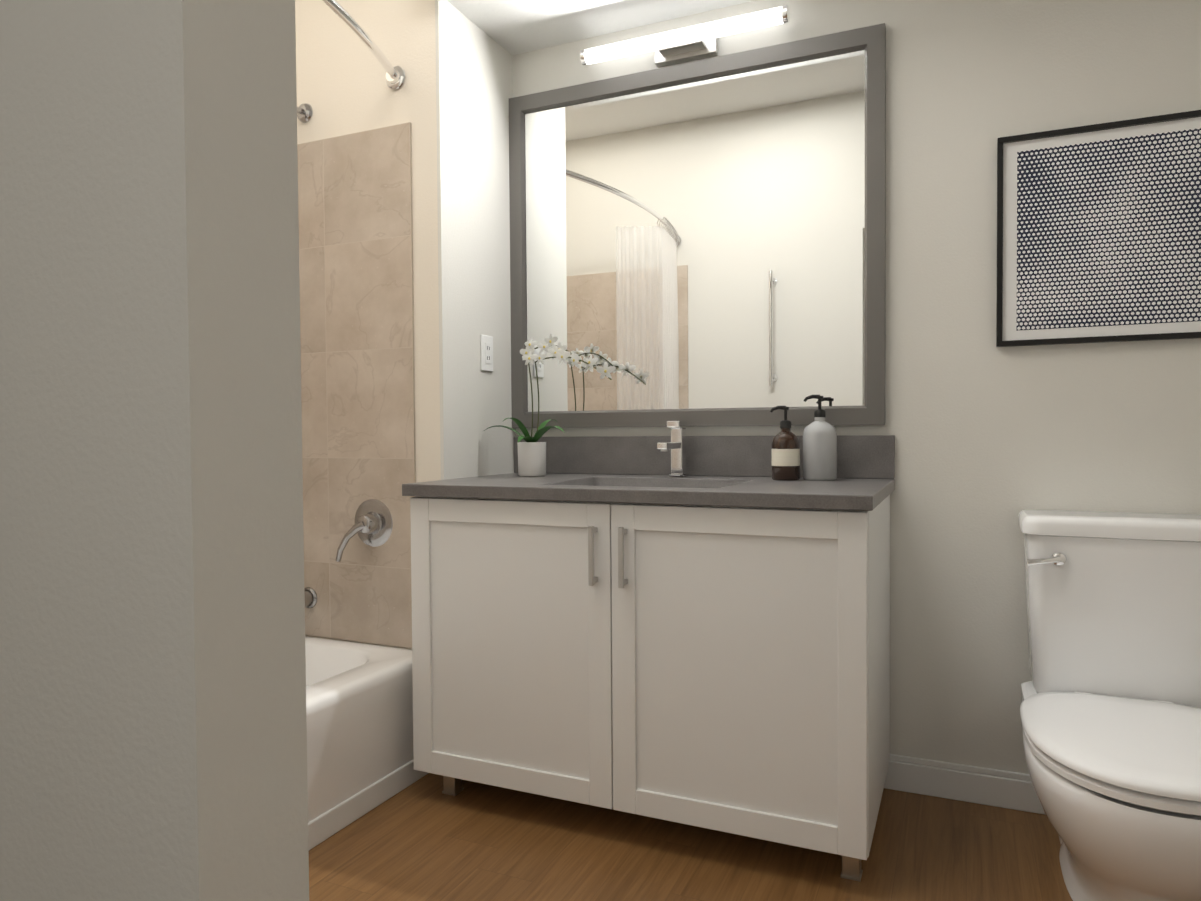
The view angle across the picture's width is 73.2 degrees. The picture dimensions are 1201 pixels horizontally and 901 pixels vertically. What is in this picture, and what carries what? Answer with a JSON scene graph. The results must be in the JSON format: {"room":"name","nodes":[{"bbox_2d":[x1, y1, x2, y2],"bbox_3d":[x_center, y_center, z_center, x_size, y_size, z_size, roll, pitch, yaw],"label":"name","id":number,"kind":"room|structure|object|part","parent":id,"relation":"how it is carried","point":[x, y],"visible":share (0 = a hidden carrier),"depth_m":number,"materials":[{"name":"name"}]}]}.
{"room":"bathroom","nodes":[
{"label":"bathroom","id":0,"kind":"room"},
{"bbox_2d":[0,0,308,900],"bbox_3d":[-1.110,-0.368,0.960,1.871,2.780,0.100,0,1,24],"label":"wall","id":1,"kind":"structure","parent":0,"point":[152,680],"depth_m":0.58,"materials":[{"name":"white paint"}]},
{"bbox_2d":[295,0,515,649],"bbox_3d":[-0.786,-0.415,2.847,0.924,2.780,0.533,0,1,24],"label":"wall","id":2,"kind":"structure","parent":0,"point":[448,99],"depth_m":2.52,"materials":[{"name":"beige paint"}]},
{"bbox_2d":[297,103,312,122],"bbox_3d":[-0.979,-1.024,2.515,0.094,0.186,0.200,0,1,24],"label":"shower head","id":3,"kind":"object","parent":2,"relation":"attached to","point":[304,112],"visible":0.23,"depth_m":2.60},
{"bbox_2d":[297,122,415,647],"bbox_3d":[-0.942,-0.193,2.626,0.821,1.596,0.008,0,1,24],"label":"wall tiles","id":4,"kind":"structure","parent":2,"relation":"attached to","point":[355,210],"depth_m":2.54,"materials":[{"name":"tile"}]},
{"bbox_2d":[304,587,316,607],"bbox_3d":[-0.982,0.485,2.581,0.072,0.086,0.156,0,1,24],"label":"tub spout","id":5,"kind":"object","parent":4,"relation":"attached to","point":[310,596],"visible":0.42,"depth_m":2.63,"materials":[{"name":"silver metal"}]},
{"bbox_2d":[322,0,404,89],"bbox_3d":[-0.857,-0.107,1.752,0.246,2.087,1.544,0,1,24],"label":"curtain rod","id":6,"kind":"object","parent":2,"relation":"attached to","point":[395,77],"visible":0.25,"depth_m":2.24,"materials":[{"name":"silver metal"}]},
{"bbox_2d":[336,499,392,561],"bbox_3d":[-0.727,0.243,2.502,0.177,0.201,0.081,0,1,24],"label":"shower valve","id":7,"kind":"object","parent":2,"relation":"attached to","point":[373,526],"visible":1,"depth_m":2.51,"materials":[{"name":"silver metal"}]},
{"bbox_2d":[480,334,492,371],"bbox_3d":[-0.369,-0.317,2.638,0.008,0.116,0.072,0,1,24],"label":"outlet","id":8,"kind":"object","parent":2,"relation":"attached to","point":[486,344],"visible":1,"depth_m":2.63,"materials":[{"name":"white plastic"}]},
{"bbox_2d":[447,0,754,54],"bbox_3d":[0.646,-1.575,2.066,2.373,0.445,0.535,0,1,24],"label":"ceiling","id":9,"kind":"structure","parent":0,"point":[513,27],"depth_m":2.53,"materials":[{"name":"white paint"}]},
{"bbox_2d":[309,773,1072,900],"bbox_3d":[-0.399,1.050,0.847,3.471,0.060,3.941,0,1,24],"label":"floor","id":10,"kind":"structure","parent":0,"point":[424,838],"depth_m":1.97,"materials":[{"name":"brown wood"}]},
{"bbox_2d":[305,636,427,849],"bbox_3d":[-1.213,0.812,1.935,0.876,0.375,1.520,0,1,24],"label":"bathtub","id":11,"kind":"object","parent":10,"relation":"on","point":[359,720],"visible":0.17,"depth_m":2.20,"materials":[{"name":"white ceramic"}]},
{"bbox_2d":[402,421,894,881],"bbox_3d":[0.146,0.449,2.280,1.242,1.067,0.648,0,1,24],"label":"bathroom vanity","id":12,"kind":"object","parent":10,"relation":"on","point":[678,625],"visible":1,"depth_m":2.00,"materials":[{"name":"white wood"}]},
{"bbox_2d":[485,334,615,476],"bbox_3d":[-0.168,-0.144,2.540,0.435,0.452,0.215,0,1,24],"label":"orchid","id":13,"kind":"object","parent":12,"relation":"on","point":[531,456],"visible":1,"depth_m":2.55,"materials":[{"name":"white plant"}]},
{"bbox_2d":[657,421,687,476],"bbox_3d":[0.214,-0.004,2.432,0.048,0.171,0.174,0,1,24],"label":"faucet","id":14,"kind":"object","parent":12,"relation":"on","point":[677,445],"depth_m":2.47,"materials":[{"name":"silver metal"}]},
{"bbox_2d":[770,406,799,479],"bbox_3d":[0.524,-0.022,2.295,0.082,0.210,0.079,0,1,24],"label":"soap bottle","id":15,"kind":"object","parent":12,"relation":"on","point":[785,453],"visible":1,"depth_m":2.27,"materials":[{"name":"brown glass"}]},
{"bbox_2d":[803,395,836,480],"bbox_3d":[0.620,-0.038,2.285,0.094,0.240,0.094,0,1,24],"label":"soap bottle","id":16,"kind":"object","parent":12,"relation":"on","point":[819,448],"visible":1,"depth_m":2.25,"materials":[{"name":"white"}]},
{"bbox_2d":[1018,510,1200,900],"bbox_3d":[1.165,0.577,1.759,0.452,0.820,0.754,0,1,24],"label":"toilet","id":17,"kind":"object","parent":10,"relation":"on","point":[1110,709],"visible":1,"depth_m":1.85,"materials":[{"name":"white ceramic"}]},
{"bbox_2d":[509,0,1200,773],"bbox_3d":[0.834,-0.415,2.345,2.449,2.780,0.130,0,1,24],"label":"wall","id":18,"kind":"structure","parent":0,"point":[991,440],"depth_m":2.31,"materials":[{"name":"white paint"}]},
{"bbox_2d":[580,5,789,66],"bbox_3d":[0.253,-1.252,2.490,0.655,0.069,0.095,0,1,24],"label":"vanity light","id":19,"kind":"object","parent":18,"relation":"attached to","point":[694,42],"visible":1,"depth_m":2.47,"materials":[{"name":"white glass"}]},
{"bbox_3d":[0.251,-0.638,2.544,1.220,1.126,0.029,0,1,24],"label":"mirror","id":20,"kind":"part","parent":18,"relation":"part of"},
{"bbox_2d":[884,754,1045,814],"bbox_3d":[0.782,0.926,2.357,2.346,0.100,0.016,0,1,24],"label":"baseboard","id":21,"kind":"structure","parent":18,"relation":"attached to","point":[986,786],"depth_m":2.23,"materials":[{"name":"white wood"}]},
{"bbox_2d":[996,110,1200,346],"bbox_3d":[1.398,-0.558,2.036,0.720,0.557,0.024,0,1,24],"label":"picture frame","id":22,"kind":"object","parent":18,"relation":"attached to","point":[1098,233],"visible":1,"depth_m":2.08,"materials":[{"name":"black"}]}
]}

